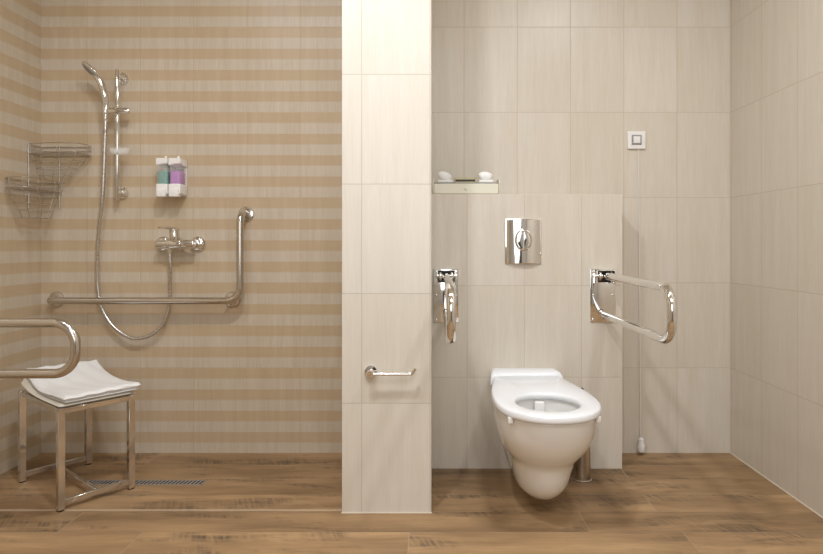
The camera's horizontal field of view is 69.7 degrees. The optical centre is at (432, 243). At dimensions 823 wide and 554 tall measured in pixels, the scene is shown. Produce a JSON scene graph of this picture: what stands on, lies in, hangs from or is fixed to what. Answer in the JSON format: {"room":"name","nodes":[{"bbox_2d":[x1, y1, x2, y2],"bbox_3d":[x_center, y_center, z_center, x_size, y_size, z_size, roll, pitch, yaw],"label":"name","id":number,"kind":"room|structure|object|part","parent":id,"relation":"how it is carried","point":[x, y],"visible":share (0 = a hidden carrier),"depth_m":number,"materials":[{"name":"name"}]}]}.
{"room":"accessible bathroom","nodes":[
{"label":"accessible bathroom","id":0,"kind":"room"},
{"bbox_2d":[0,0,40,474],"bbox_3d":[-1.890,-0.328,0.735,0.100,2.620,4.070,0,0,0],"label":"wall","id":1,"kind":"structure","parent":0,"point":[20,20],"depth_m":2.62,"materials":[{"name":"tile"}]},
{"bbox_2d":[0,318,80,377],"bbox_3d":[-1.497,0.347,1.930,0.688,0.250,0.100,0,0,0],"label":"rail","id":2,"kind":"object","parent":1,"relation":"attached to","point":[68,328],"visible":1,"depth_m":1.92,"materials":[{"name":"grey metal"}]},
{"bbox_2d":[41,0,730,452],"bbox_3d":[-0.222,-0.328,2.820,3.437,2.620,0.100,0,0,0],"label":"wall","id":3,"kind":"structure","parent":0,"point":[248,93],"depth_m":2.77,"materials":[{"name":"tile"}]},
{"bbox_2d":[5,142,91,218],"bbox_3d":[-1.713,-0.286,2.632,0.256,0.344,0.278,0,0,0],"label":"basket","id":4,"kind":"object","parent":3,"relation":"attached to","point":[56,153],"visible":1,"depth_m":2.67,"materials":[{"name":"silver metal"}]},
{"bbox_3d":[-1.833,-0.310,2.675,0.006,0.295,0.006,0,0,0],"label":"hanging rod","id":5,"kind":"part","parent":4,"relation":"part of","materials":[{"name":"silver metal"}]},
{"bbox_2d":[5,176,59,218],"bbox_3d":[-1.768,-0.200,2.630,0.137,0.172,0.273,0,0,0],"label":"wire tray","id":6,"kind":"object","parent":4,"relation":"on","point":[33,188],"depth_m":2.61,"materials":[{"name":"grey metal"}]},
{"bbox_2d":[8,187,59,192],"bbox_3d":[-1.767,-0.240,2.629,0.134,0.002,0.254,0,0,0],"label":"wire shelf","id":7,"kind":"object","parent":4,"relation":"attached to","point":[33,189],"depth_m":2.59,"materials":[{"name":"grey metal"}]},
{"bbox_3d":[-1.748,-0.310,2.763,0.006,0.295,0.006,0,0,0],"label":"hanging rod","id":8,"kind":"part","parent":4,"relation":"part of","materials":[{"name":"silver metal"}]},
{"bbox_2d":[29,142,91,183],"bbox_3d":[-1.710,-0.367,2.700,0.251,0.178,0.132,0,0,0],"label":"wire tray","id":9,"kind":"object","parent":4,"relation":"on","point":[56,153],"depth_m":2.70,"materials":[{"name":"grey metal"}]},
{"bbox_2d":[31,152,89,155],"bbox_3d":[-1.710,-0.410,2.697,0.248,0.002,0.110,0,0,0],"label":"wire shelf","id":10,"kind":"object","parent":4,"relation":"attached to","point":[34,153],"depth_m":2.70,"materials":[{"name":"grey metal"}]},
{"bbox_2d":[101,69,129,199],"bbox_3d":[-1.442,-0.504,2.712,0.131,0.598,0.117,0,0,0],"label":"shower rail","id":11,"kind":"object","parent":3,"relation":"attached to","point":[120,78],"visible":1,"depth_m":2.71,"materials":[{"name":"silver metal"}]},
{"bbox_2d":[82,61,108,120],"bbox_3d":[-1.530,-0.693,2.669,0.110,0.260,0.052,0,0,-10],"label":"shower","id":12,"kind":"object","parent":11,"relation":"attached to","point":[91,70],"visible":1,"depth_m":2.67,"materials":[{"name":"silver metal"}]},
{"bbox_3d":[-1.524,-0.700,2.676,0.096,0.224,0.035,0,0,-13],"label":"handle","id":13,"kind":"part","parent":12,"relation":"part of","materials":[{"name":"silver metal"}]},
{"bbox_2d":[95,120,171,339],"bbox_3d":[-1.381,-0.059,2.712,0.367,1.010,0.070,0,0,0],"label":"shower hose","id":14,"kind":"object","parent":12,"relation":"attached to","point":[104,155],"visible":0.96,"depth_m":2.72,"materials":[{"name":"silver metal"}]},
{"bbox_2d":[47,206,253,306],"bbox_3d":[-1.321,0.060,2.726,0.963,0.474,0.090,0,0,0],"label":"grab bar","id":15,"kind":"object","parent":3,"relation":"attached to","point":[246,214],"visible":1,"depth_m":2.69,"materials":[{"name":"grey metal"}]},
{"bbox_2d":[156,156,174,196],"bbox_3d":[-1.236,-0.310,2.721,0.053,0.191,0.098,0,0,0],"label":"soap dispenser","id":16,"kind":"object","parent":3,"relation":"attached to","point":[163,176],"visible":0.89,"depth_m":2.69,"materials":[{"name":"white plastic"}]},
{"bbox_3d":[-1.236,-0.296,2.764,0.047,0.147,0.012,0,0,0],"label":"plate","id":17,"kind":"part","parent":16,"relation":"part of","materials":[{"name":"white plastic"}]},
{"bbox_2d":[168,156,186,196],"bbox_3d":[-1.177,-0.310,2.721,0.055,0.191,0.098,0,0,0],"label":"soap dispenser","id":18,"kind":"object","parent":3,"relation":"attached to","point":[178,179],"visible":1,"depth_m":2.69,"materials":[{"name":"white plastic"}]},
{"bbox_3d":[-1.177,-0.296,2.764,0.049,0.147,0.012,0,0,0],"label":"plate","id":19,"kind":"part","parent":18,"relation":"part of","materials":[{"name":"white plastic"}]},
{"bbox_2d":[154,227,205,252],"bbox_3d":[-1.183,-0.019,2.700,0.237,0.118,0.142,0,0,0],"label":"shower mixer","id":20,"kind":"object","parent":3,"relation":"attached to","point":[163,243],"visible":1,"depth_m":2.69,"materials":[{"name":"silver metal"}]},
{"bbox_3d":[-1.201,-0.065,2.678,0.046,0.025,0.100,0,0,43],"label":"lever","id":21,"kind":"part","parent":20,"relation":"part of","materials":[{"name":"silver metal"}]},
{"bbox_2d":[627,131,645,192],"bbox_3d":[0.942,-0.380,2.751,0.083,0.282,0.038,0,0,0],"label":"switch","id":22,"kind":"object","parent":3,"relation":"attached to","point":[636,139],"depth_m":2.76,"materials":[{"name":"white plastic"}]},
{"bbox_3d":[0.953,-0.486,2.765,0.084,0.082,0.012,0,0,0],"label":"plate","id":23,"kind":"part","parent":22,"relation":"part of","materials":[{"name":"white plastic"}]},
{"bbox_2d":[639,246,639,277],"bbox_3d":[0.956,0.083,2.751,0.005,0.144,0.038,0,0,0],"label":"switch","id":24,"kind":"object","parent":3,"relation":"attached to","point":[639,246],"depth_m":2.76,"materials":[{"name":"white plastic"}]},
{"bbox_2d":[639,287,639,324],"bbox_3d":[0.956,0.287,2.751,0.005,0.171,0.038,0,0,0],"label":"switch","id":25,"kind":"object","parent":3,"relation":"attached to","point":[639,287],"depth_m":2.76,"materials":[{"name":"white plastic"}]},
{"bbox_3d":[0.966,0.230,2.757,0.005,1.355,0.015,0,0,-24],"label":"cord","id":26,"kind":"part","parent":25,"relation":"part of","materials":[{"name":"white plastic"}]},
{"bbox_2d":[637,378,644,451],"bbox_3d":[0.963,0.792,2.751,0.032,0.338,0.038,0,0,0],"label":"pull cord","id":27,"kind":"object","parent":3,"relation":"attached to","point":[640,446],"depth_m":2.74,"materials":[{"name":"white plastic"}]},
{"bbox_3d":[0.970,0.933,2.749,0.034,0.065,0.034,0,0,0],"label":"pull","id":28,"kind":"part","parent":27,"relation":"part of","materials":[{"name":"white plastic"}]},
{"bbox_2d":[342,0,431,511],"bbox_3d":[-0.169,-0.328,2.471,0.326,2.620,0.637,0,0,0],"label":"wall partition","id":29,"kind":"structure","parent":0,"point":[387,44],"depth_m":2.15,"materials":[{"name":"tile"}]},
{"bbox_2d":[341,512,431,512],"bbox_3d":[-0.169,0.981,2.152,0.330,0.003,0.004,0,0,0],"label":"trim","id":30,"kind":"structure","parent":29,"relation":"attached to","point":[341,512],"depth_m":2.15,"materials":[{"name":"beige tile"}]},
{"bbox_2d":[364,365,416,377],"bbox_3d":[-0.154,0.465,2.131,0.191,0.047,0.045,0,0,0],"label":"paper holder","id":31,"kind":"object","parent":29,"relation":"attached to","point":[370,371],"visible":1,"depth_m":2.11,"materials":[{"name":"silver metal"}]},
{"bbox_2d":[0,453,822,553],"bbox_3d":[-0.222,0.982,0.695,3.337,0.001,4.251,0,0,0],"label":"floor","id":32,"kind":"structure","parent":0,"point":[248,503],"depth_m":2.15,"materials":[{"name":"brown wood"}]},
{"bbox_2d":[18,378,134,511],"bbox_3d":[-1.454,0.761,2.403,0.445,0.441,0.277,0,0,39],"label":"stool","id":33,"kind":"object","parent":32,"relation":"on","point":[60,408],"visible":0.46,"depth_m":2.35,"materials":[{"name":"silver metal"}]},
{"bbox_3d":[-1.696,0.791,2.436,0.024,0.374,0.024,0,0,39],"label":"leg","id":34,"kind":"part","parent":33,"relation":"part of","materials":[{"name":"silver metal"}]},
{"bbox_3d":[-1.534,0.616,2.304,0.397,0.020,0.016,0,0,39],"label":"seat rail","id":35,"kind":"part","parent":33,"relation":"part of","materials":[{"name":"silver metal"}]},
{"bbox_3d":[-1.617,0.952,2.534,0.016,0.020,0.231,0,0,39],"label":"rail","id":36,"kind":"part","parent":33,"relation":"part of","materials":[{"name":"silver metal"}]},
{"bbox_3d":[-1.371,0.791,2.172,0.024,0.374,0.024,0,0,39],"label":"leg","id":37,"kind":"part","parent":33,"relation":"part of","materials":[{"name":"silver metal"}]},
{"bbox_3d":[-1.450,0.573,2.402,0.438,0.064,0.273,0,0,39],"label":"seat","id":38,"kind":"part","parent":33,"relation":"part of","materials":[{"name":"beige plastic"}]},
{"bbox_2d":[27,359,141,402],"bbox_3d":[-1.432,0.554,2.409,0.435,0.081,0.280,0,0,39],"label":"towel","id":39,"kind":"object","parent":33,"relation":"on","point":[88,380],"visible":0.91,"depth_m":2.38,"materials":[{"name":"white fabric"}]},
{"bbox_3d":[-1.538,0.791,2.633,0.024,0.374,0.024,0,0,39],"label":"leg","id":40,"kind":"part","parent":33,"relation":"part of","materials":[{"name":"silver metal"}]},
{"bbox_3d":[-1.292,0.616,2.271,0.016,0.020,0.231,0,0,39],"label":"seat rail","id":41,"kind":"part","parent":33,"relation":"part of","materials":[{"name":"silver metal"}]},
{"bbox_3d":[-1.292,0.952,2.271,0.016,0.020,0.231,0,0,39],"label":"rail","id":42,"kind":"part","parent":33,"relation":"part of","materials":[{"name":"silver metal"}]},
{"bbox_3d":[-1.213,0.791,2.369,0.024,0.374,0.024,0,0,39],"label":"leg","id":43,"kind":"part","parent":33,"relation":"part of","materials":[{"name":"silver metal"}]},
{"bbox_2d":[88,480,206,484],"bbox_3d":[-1.185,0.983,2.428,0.495,0.006,0.048,0,0,0],"label":"linear drain","id":44,"kind":"object","parent":32,"relation":"in","point":[94,482],"visible":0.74,"depth_m":2.43,"materials":[{"name":"silver metal"}]},
{"bbox_2d":[572,388,591,482],"bbox_3d":[0.622,0.791,2.465,0.080,0.382,0.080,0,0,0],"label":"toilet brush","id":45,"kind":"object","parent":32,"relation":"on","point":[582,467],"visible":0.33,"depth_m":2.43,"materials":[{"name":"grey metal"}]},
{"bbox_2d":[432,194,620,468],"bbox_3d":[0.399,0.382,2.683,0.849,1.200,0.214,0,0,0],"label":"wall","id":46,"kind":"structure","parent":0,"point":[510,315],"depth_m":2.58,"materials":[{"name":"beige tile"}]},
{"bbox_2d":[433,269,457,343],"bbox_3d":[0.057,0.225,2.195,0.109,0.232,0.764,0,0,0],"label":"rail","id":47,"kind":"object","parent":46,"relation":"attached to","point":[445,281],"visible":1,"depth_m":2.52,"materials":[{"name":"silver metal"}]},
{"bbox_3d":[0.057,0.222,2.174,0.031,0.200,0.724,0,0,0],"label":"rail","id":48,"kind":"part","parent":47,"relation":"part of","materials":[{"name":"silver metal"}]},
{"bbox_2d":[433,178,499,193],"bbox_3d":[0.146,-0.253,2.628,0.292,0.070,0.108,0,0,0],"label":"shelf","id":49,"kind":"object","parent":46,"relation":"on","point":[438,187],"visible":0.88,"depth_m":2.58,"materials":[{"name":"beige plastic"}]},
{"bbox_2d":[438,171,452,181],"bbox_3d":[0.053,-0.296,2.618,0.065,0.052,0.048,0,0,0],"label":"soap","id":50,"kind":"object","parent":49,"relation":"on","point":[445,176],"visible":0.95,"depth_m":2.61,"materials":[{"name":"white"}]},
{"bbox_3d":[0.054,-0.277,2.618,0.064,0.012,0.048,0,0,0],"label":"dish","id":51,"kind":"part","parent":50,"relation":"part of","materials":[{"name":"white ceramic"}]},
{"bbox_2d":[454,178,475,181],"bbox_3d":[0.142,-0.281,2.626,0.096,0.021,0.063,0,0,0],"label":"tray","id":52,"kind":"object","parent":49,"relation":"on","point":[455,179],"visible":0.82,"depth_m":2.60,"materials":[{"name":"beige metal"}]},
{"bbox_3d":[0.146,-0.242,2.583,0.281,0.044,0.005,0,0,0],"label":"drawer","id":53,"kind":"part","parent":49,"relation":"part of","materials":[{"name":"beige plastic"}]},
{"bbox_2d":[478,172,492,181],"bbox_3d":[0.233,-0.296,2.618,0.066,0.051,0.048,0,0,0],"label":"soap","id":54,"kind":"object","parent":49,"relation":"on","point":[485,176],"visible":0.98,"depth_m":2.61,"materials":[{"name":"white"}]},
{"bbox_2d":[505,219,540,263],"bbox_3d":[0.393,-0.011,2.563,0.158,0.196,0.027,0,0,0],"label":"flush plate","id":55,"kind":"object","parent":46,"relation":"attached to","point":[522,236],"visible":1,"depth_m":2.56,"materials":[{"name":"silver metal"}]},
{"bbox_2d":[490,368,601,499],"bbox_3d":[0.402,0.737,2.241,0.374,0.395,0.682,0,0,-2],"label":"toilet","id":56,"kind":"object","parent":46,"relation":"attached to","point":[545,423],"visible":1,"depth_m":2.05,"materials":[{"name":"white ceramic"}]},
{"bbox_3d":[0.403,0.571,2.207,0.374,0.026,0.614,0,0,-2],"label":"seat","id":57,"kind":"part","parent":56,"relation":"part of","materials":[{"name":"white plastic"}]},
{"bbox_2d":[621,194,621,468],"bbox_3d":[0.823,0.382,2.576,0.004,1.200,0.004,0,0,0],"label":"trim","id":58,"kind":"structure","parent":46,"relation":"attached to","point":[621,194],"depth_m":2.58,"materials":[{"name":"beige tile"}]},
{"bbox_2d":[590,269,676,343],"bbox_3d":[0.741,0.225,2.195,0.109,0.232,0.764,0,0,0],"label":"rail","id":59,"kind":"object","parent":46,"relation":"attached to","point":[602,281],"visible":1,"depth_m":2.30,"materials":[{"name":"silver metal"}]},
{"bbox_3d":[0.741,0.225,2.574,0.109,0.232,0.006,0,0,0],"label":"wall plate","id":60,"kind":"part","parent":59,"relation":"part of","materials":[{"name":"silver metal"}]},
{"bbox_2d":[731,0,822,516],"bbox_3d":[1.447,-0.328,0.735,0.100,2.620,4.070,0,0,0],"label":"wall","id":61,"kind":"structure","parent":0,"point":[777,45],"depth_m":2.41,"materials":[{"name":"beige tile"}]},
{"bbox_2d":[730,453,822,517],"bbox_3d":[1.396,0.981,0.735,0.004,0.003,4.070,0,0,0],"label":"trim","id":62,"kind":"structure","parent":61,"relation":"attached to","point":[730,453],"depth_m":2.37,"materials":[{"name":"silver metal"}]}
]}

